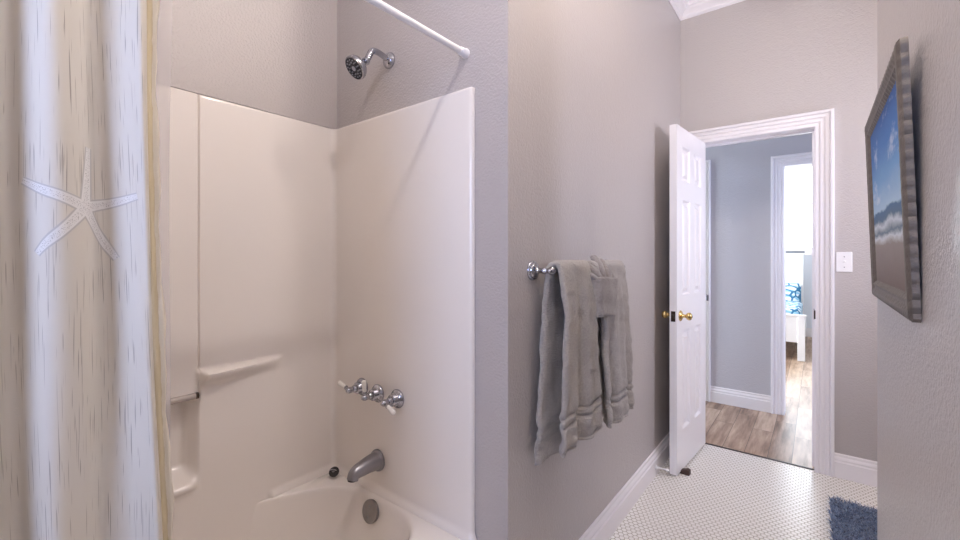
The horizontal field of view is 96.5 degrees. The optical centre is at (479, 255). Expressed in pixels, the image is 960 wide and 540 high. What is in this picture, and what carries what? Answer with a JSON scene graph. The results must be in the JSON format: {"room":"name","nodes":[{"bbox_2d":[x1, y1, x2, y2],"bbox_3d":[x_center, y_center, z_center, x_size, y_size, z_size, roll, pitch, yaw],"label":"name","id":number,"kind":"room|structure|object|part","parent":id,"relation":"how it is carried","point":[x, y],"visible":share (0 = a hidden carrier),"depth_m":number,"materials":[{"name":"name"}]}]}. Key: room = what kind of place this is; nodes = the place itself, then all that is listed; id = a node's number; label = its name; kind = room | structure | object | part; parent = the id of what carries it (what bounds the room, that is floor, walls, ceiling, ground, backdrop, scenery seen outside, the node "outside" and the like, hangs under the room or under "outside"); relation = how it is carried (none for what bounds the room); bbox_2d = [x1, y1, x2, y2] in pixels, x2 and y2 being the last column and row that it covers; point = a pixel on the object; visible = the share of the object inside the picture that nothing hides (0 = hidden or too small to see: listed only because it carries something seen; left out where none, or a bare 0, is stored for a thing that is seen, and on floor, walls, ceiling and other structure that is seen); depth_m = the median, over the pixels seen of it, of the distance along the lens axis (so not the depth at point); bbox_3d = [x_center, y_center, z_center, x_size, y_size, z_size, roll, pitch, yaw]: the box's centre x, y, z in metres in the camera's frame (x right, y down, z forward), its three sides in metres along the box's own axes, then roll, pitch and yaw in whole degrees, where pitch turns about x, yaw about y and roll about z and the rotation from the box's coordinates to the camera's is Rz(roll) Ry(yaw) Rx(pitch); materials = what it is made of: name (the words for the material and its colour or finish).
{"room":"bathroom","nodes":[
{"label":"bathroom","id":0,"kind":"room"},
{"bbox_2d":[171,0,336,128],"bbox_3d":[-1.218,-0.238,1.315,0.200,3.030,1.640,0,0,38],"label":"wall","id":1,"kind":"structure","parent":0,"point":[279,57],"depth_m":1.64,"materials":[{"name":"grey paint"}]},
{"bbox_2d":[337,0,527,539],"bbox_3d":[-0.326,-0.238,1.732,1.145,3.030,0.120,0,0,38],"label":"wall","id":2,"kind":"structure","parent":0,"point":[494,32],"depth_m":1.39,"materials":[{"name":"grey paint"}]},
{"bbox_2d":[345,48,394,79],"bbox_3d":[-0.416,-0.722,1.607,0.088,0.146,0.188,0,0,38],"label":"showerhead","id":3,"kind":"object","parent":2,"relation":"attached to","point":[356,66],"visible":1,"depth_m":1.57,"materials":[{"name":"silver metal"}]},
{"bbox_3d":[-0.456,-0.682,1.557,0.074,0.058,0.052,0,0,38],"label":"nozzle plate","id":4,"kind":"part","parent":3,"relation":"part of","materials":[{"name":"silver metal"}]},
{"bbox_3d":[-0.391,-0.752,1.628,0.023,0.070,0.120,0,0,38],"label":"shower arm","id":5,"kind":"part","parent":3,"relation":"part of","materials":[{"name":"silver metal"}]},
{"bbox_2d":[364,0,469,58],"bbox_3d":[-0.517,-0.677,0.839,0.034,0.034,1.520,0,0,38],"label":"shower rod","id":6,"kind":"object","parent":2,"relation":"attached to","point":[463,52],"visible":1,"depth_m":1.26,"materials":[{"name":"white metal"}]},
{"bbox_2d":[0,0,173,539],"bbox_3d":[-0.712,0.259,0.478,0.158,1.835,0.654,0,0,38],"label":"shower curtain","id":7,"kind":"object","parent":6,"relation":"hanging from","point":[85,441],"visible":1,"depth_m":0.64,"materials":[{"name":"fabric"}]},
{"bbox_2d":[156,0,172,438],"bbox_3d":[-0.804,0.177,0.613,0.144,1.660,0.608,0,0,38],"label":"liner","id":8,"kind":"object","parent":6,"relation":"hanging from","point":[164,25],"visible":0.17,"depth_m":0.82,"materials":[{"name":"white plastic"}]},
{"bbox_2d":[528,0,679,539],"bbox_3d":[0.736,-0.238,2.253,0.120,3.030,2.012,0,0,38],"label":"wall","id":9,"kind":"structure","parent":0,"point":[604,75],"depth_m":1.90,"materials":[{"name":"grey paint"}]},
{"bbox_2d":[527,261,624,279],"bbox_3d":[0.407,0.049,1.666,0.090,0.067,0.702,0,0,38],"label":"towel bar","id":10,"kind":"object","parent":9,"relation":"attached to","point":[533,270],"visible":0.49,"depth_m":1.42,"materials":[{"name":"silver metal"}]},
{"bbox_2d":[534,260,602,465],"bbox_3d":[0.324,0.352,1.498,0.124,0.676,0.357,0,0,38],"label":"bath towel","id":11,"kind":"object","parent":10,"relation":"hanging from","point":[569,406],"visible":0.99,"depth_m":1.44,"materials":[{"name":"grey fabric"}]},
{"bbox_2d":[587,260,634,428],"bbox_3d":[0.527,0.349,1.754,0.113,0.667,0.350,0,0,38],"label":"bath towel","id":12,"kind":"object","parent":10,"relation":"hanging from","point":[615,358],"visible":0.62,"depth_m":1.73,"materials":[{"name":"grey fabric"}]},
{"bbox_2d":[589,255,617,316],"bbox_3d":[0.466,0.113,1.635,0.088,0.235,0.236,0,0,38],"label":"washcloth","id":13,"kind":"object","parent":12,"relation":"attached to","point":[605,289],"visible":0.91,"depth_m":1.58,"materials":[{"name":"grey fabric"}]},
{"bbox_2d":[579,432,669,539],"bbox_3d":[0.748,1.209,2.156,0.018,0.136,2.150,0,0,38],"label":"baseboard","id":14,"kind":"structure","parent":9,"relation":"attached to","point":[612,516],"depth_m":2.13,"materials":[{"name":"white wood"}]},
{"bbox_2d":[655,465,668,471],"bbox_3d":[1.051,1.227,2.478,0.076,0.035,0.026,0,0,5],"label":"door stop","id":15,"kind":"object","parent":9,"relation":"attached to","point":[656,467],"visible":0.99,"depth_m":2.48,"materials":[{"name":"white plastic"}]},
{"bbox_2d":[661,124,705,475],"bbox_3d":[1.314,0.252,2.696,0.173,2.026,0.604,0,0,42],"label":"door","id":16,"kind":"structure","parent":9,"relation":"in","point":[687,314],"depth_m":2.64,"materials":[{"name":"white wood"}]},
{"bbox_3d":[1.120,0.350,2.560,0.064,0.064,0.064,0,0,42],"label":"knob","id":17,"kind":"part","parent":16,"relation":"part of","materials":[{"name":"gold metal"}]},
{"bbox_3d":[1.115,0.350,2.476,0.024,0.060,0.010,0,0,42],"label":"latch plate","id":18,"kind":"part","parent":16,"relation":"part of","materials":[{"name":"brown metal"}]},
{"bbox_3d":[1.198,0.350,2.490,0.064,0.064,0.064,0,0,42],"label":"knob","id":19,"kind":"part","parent":16,"relation":"part of","materials":[{"name":"gold metal"}]},
{"bbox_2d":[668,0,745,20],"bbox_3d":[0.534,-1.700,1.164,4.817,0.105,2.483,0,0,-32],"label":"trim","id":20,"kind":"structure","parent":9,"relation":"attached to","point":[684,9],"depth_m":2.89,"materials":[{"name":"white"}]},
{"bbox_2d":[609,337,876,539],"bbox_3d":[2.131,1.327,3.031,6.800,0.100,9.940,0,0,38],"label":"floor","id":21,"kind":"structure","parent":0,"point":[727,494],"depth_m":2.37,"materials":[{"name":"white tile"}]},
{"bbox_2d":[169,87,476,539],"bbox_3d":[-0.812,0.360,1.072,0.854,1.834,1.518,0,0,38],"label":"bathtub surround","id":22,"kind":"object","parent":21,"relation":"on","point":[305,258],"visible":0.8,"depth_m":1.59,"materials":[{"name":"beige plastic"}]},
{"bbox_2d":[329,467,338,476],"bbox_3d":[-0.615,0.909,1.806,0.039,0.040,0.039,0,0,38],"label":"stopper","id":23,"kind":"object","parent":22,"relation":"on","point":[334,471],"visible":1,"depth_m":1.80,"materials":[{"name":"black rubber"}]},
{"bbox_2d":[337,378,367,394],"bbox_3d":[-0.516,0.534,1.732,0.101,0.072,0.081,0,0,38],"label":"tub valve","id":24,"kind":"object","parent":22,"relation":"attached to","point":[356,388],"visible":0.89,"depth_m":1.72,"materials":[{"name":"silver metal"}]},
{"bbox_3d":[-0.556,0.518,1.726,0.046,0.029,0.021,0,0,38],"label":"lever","id":25,"kind":"part","parent":24,"relation":"part of","materials":[{"name":"white ceramic"}]},
{"bbox_3d":[-0.518,0.534,1.713,0.042,0.033,0.046,0,0,38],"label":"handle","id":26,"kind":"part","parent":24,"relation":"part of","materials":[{"name":"silver metal"}]},
{"bbox_2d":[249,473,460,539],"bbox_3d":[-0.808,1.106,1.069,0.822,0.342,1.516,0,0,38],"label":"tub","id":27,"kind":"object","parent":22,"relation":"in","point":[318,506],"depth_m":1.68,"materials":[{"name":"beige plastic"}]},
{"bbox_2d":[347,449,384,482],"bbox_3d":[-0.445,0.805,1.638,0.078,0.086,0.141,0,0,38],"label":"tub spout","id":28,"kind":"object","parent":22,"relation":"attached to","point":[375,461],"visible":1,"depth_m":1.63,"materials":[{"name":"silver metal"}]},
{"bbox_3d":[-0.423,0.994,1.672,0.086,0.086,0.044,0,0,38],"label":"overflow plate","id":29,"kind":"part","parent":22,"relation":"part of","materials":[{"name":"silver metal"}]},
{"bbox_2d":[361,380,383,402],"bbox_3d":[-0.426,0.526,1.662,0.072,0.104,0.081,0,0,38],"label":"tub valve","id":30,"kind":"object","parent":22,"relation":"attached to","point":[376,394],"visible":0.98,"depth_m":1.66,"materials":[{"name":"silver metal"}]},
{"bbox_3d":[-0.443,0.497,1.637,0.020,0.045,0.020,0,0,-18],"label":"lever","id":31,"kind":"part","parent":30,"relation":"part of","materials":[{"name":"white ceramic"}]},
{"bbox_3d":[-0.436,0.537,1.649,0.032,0.041,0.046,0,0,38],"label":"handle","id":32,"kind":"part","parent":30,"relation":"part of","materials":[{"name":"silver metal"}]},
{"bbox_2d":[380,389,403,414],"bbox_3d":[-0.324,0.539,1.581,0.101,0.072,0.081,0,0,38],"label":"tub valve","id":33,"kind":"object","parent":22,"relation":"attached to","point":[396,399],"visible":1,"depth_m":1.59,"materials":[{"name":"silver metal"}]},
{"bbox_3d":[-0.341,0.539,1.574,0.042,0.033,0.046,0,0,38],"label":"handle","id":34,"kind":"part","parent":33,"relation":"part of","materials":[{"name":"silver metal"}]},
{"bbox_3d":[-0.320,0.555,1.540,0.046,0.029,0.021,0,0,38],"label":"lever","id":35,"kind":"part","parent":33,"relation":"part of","materials":[{"name":"white ceramic"}]},
{"bbox_2d":[680,468,690,475],"bbox_3d":[1.192,1.262,2.526,0.085,0.031,0.035,0,0,42],"label":"wedge","id":36,"kind":"object","parent":21,"relation":"on","point":[686,471],"visible":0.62,"depth_m":2.50,"materials":[{"name":"brown rubber"}]},
{"bbox_2d":[786,251,806,361],"bbox_3d":[4.025,0.600,6.200,1.137,1.355,1.747,0,0,38],"label":"bed","id":37,"kind":"object","parent":21,"relation":"on","point":[795,317],"visible":0.26,"depth_m":6.33,"materials":[{"name":"white fabric"}]},
{"bbox_2d":[786,283,800,301],"bbox_3d":[4.599,0.577,6.523,0.460,0.330,0.281,0,0,38],"label":"pillow","id":38,"kind":"object","parent":37,"relation":"on","point":[793,290],"depth_m":6.40,"materials":[{"name":"blue fabric"}]},
{"bbox_2d":[786,301,802,314],"bbox_3d":[3.923,0.797,6.053,0.994,0.280,1.235,0,0,38],"label":"bedspread","id":39,"kind":"object","parent":37,"relation":"on","point":[792,307],"depth_m":5.58,"materials":[{"name":"white fabric"}]},
{"bbox_3d":[4.534,0.615,6.854,1.020,1.325,0.060,0,0,38],"label":"headboard","id":40,"kind":"part","parent":37,"relation":"part of","materials":[{"name":"white paint"}]},
{"bbox_3d":[4.532,-0.063,6.855,1.055,0.030,0.090,0,0,38],"label":"rail","id":41,"kind":"part","parent":37,"relation":"part of","materials":[{"name":"grey paint"}]},
{"bbox_3d":[3.517,0.887,5.535,1.112,0.340,0.070,0,0,38],"label":"footboard","id":42,"kind":"part","parent":37,"relation":"part of","materials":[{"name":"white paint"}]},
{"bbox_3d":[3.915,1.010,5.222,0.075,0.535,0.074,0,0,38],"label":"leg","id":43,"kind":"part","parent":37,"relation":"part of","materials":[{"name":"white paint"}]},
{"bbox_2d":[826,495,876,539],"bbox_3d":[1.806,1.254,1.755,0.629,0.045,0.804,0,0,38],"label":"bath rug","id":44,"kind":"object","parent":21,"relation":"on","point":[848,521],"visible":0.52,"depth_m":2.01,"materials":[{"name":"blue fabric"}]},
{"bbox_2d":[706,133,811,395],"bbox_3d":[2.490,-0.238,3.487,6.800,3.030,0.120,0,0,38],"label":"wall","id":45,"kind":"structure","parent":0,"point":[740,172],"depth_m":3.62,"materials":[{"name":"grey paint"}]},
{"bbox_2d":[706,160,710,401],"bbox_3d":[1.682,0.217,4.102,0.954,2.120,0.156,0,0,38],"label":"trim","id":46,"kind":"structure","parent":45,"relation":"attached to","point":[708,162],"depth_m":3.77,"materials":[{"name":"white wood"}]},
{"bbox_2d":[710,386,770,412],"bbox_3d":[2.197,1.209,3.629,0.441,0.136,0.018,0,0,38],"label":"baseboard","id":47,"kind":"structure","parent":45,"relation":"attached to","point":[743,399],"depth_m":3.62,"materials":[{"name":"white wood"}]},
{"bbox_2d":[771,152,811,414],"bbox_3d":[2.794,0.234,3.231,0.989,2.085,0.150,0,0,38],"label":"trim","id":48,"kind":"structure","parent":45,"relation":"attached to","point":[779,164],"depth_m":3.46,"materials":[{"name":"white wood"}]},
{"bbox_2d":[680,0,876,460],"bbox_3d":[2.547,-0.238,2.185,5.100,3.030,0.120,0,0,38],"label":"wall","id":49,"kind":"structure","parent":0,"point":[748,60],"depth_m":2.50,"materials":[{"name":"grey paint"}]},
{"bbox_2d":[705,443,813,469],"bbox_3d":[1.752,1.285,2.750,0.620,0.024,0.016,0,0,38],"label":"trim","id":50,"kind":"structure","parent":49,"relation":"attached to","point":[705,443],"depth_m":2.72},
{"bbox_2d":[690,108,833,476],"bbox_3d":[1.773,0.211,2.777,0.804,2.132,0.150,0,0,38],"label":"trim","id":51,"kind":"structure","parent":49,"relation":"attached to","point":[820,123],"depth_m":2.52,"materials":[{"name":"white wood"}]},
{"bbox_2d":[836,252,851,271],"bbox_3d":[2.089,0.035,2.457,0.070,0.114,0.019,0,0,38],"label":"light switch","id":52,"kind":"object","parent":49,"relation":"attached to","point":[843,259],"visible":1,"depth_m":2.46,"materials":[{"name":"white plastic"}]},
{"bbox_2d":[834,452,876,486],"bbox_3d":[0.890,1.209,0.610,4.729,0.136,1.456,0,0,-39],"label":"baseboard","id":53,"kind":"structure","parent":49,"relation":"attached to","point":[851,468],"depth_m":2.42,"materials":[{"name":"white wood"}]},
{"bbox_2d":[804,255,811,327],"bbox_3d":[5.167,-0.238,6.890,6.800,3.030,0.120,0,0,38],"label":"wall","id":54,"kind":"structure","parent":0,"point":[807,258],"depth_m":6.79,"materials":[{"name":"white paint"}]},
{"bbox_2d":[786,202,811,254],"bbox_3d":[4.856,-0.833,7.101,1.990,1.640,0.112,0,0,38],"label":"window","id":55,"kind":"structure","parent":54,"relation":"in","point":[808,251],"depth_m":6.88,"materials":[{"name":"white ceramic"}]},
{"bbox_3d":[4.829,-0.833,7.066,1.990,1.640,0.022,0,0,38],"label":"frame","id":56,"kind":"part","parent":55,"relation":"part of","materials":[{"name":"white paint"}]},
{"bbox_2d":[805,328,811,336],"bbox_3d":[5.125,1.209,6.836,6.560,0.136,0.018,0,0,38],"label":"baseboard","id":57,"kind":"structure","parent":54,"relation":"attached to","point":[808,333],"depth_m":6.77,"materials":[{"name":"white wood"}]},
{"bbox_2d":[877,0,959,539],"bbox_3d":[0.452,-0.238,0.211,0.120,3.030,3.190,0,0,38],"label":"wall","id":58,"kind":"structure","parent":0,"point":[918,364],"depth_m":0.81,"materials":[{"name":"grey paint"}]},
{"bbox_2d":[865,36,921,322],"bbox_3d":[1.099,-0.156,1.162,0.038,0.584,0.753,0,0,38],"label":"framed picture","id":59,"kind":"object","parent":58,"relation":"attached to","point":[890,166],"visible":1,"depth_m":1.02,"materials":[{"name":"grey metal"}]},
{"bbox_2d":[870,81,905,291],"bbox_3d":[1.101,-0.156,1.160,0.003,0.475,0.645,-2,-2,38],"label":"print","id":60,"kind":"object","parent":59,"relation":"attached to","point":[885,183],"depth_m":1.14}
]}

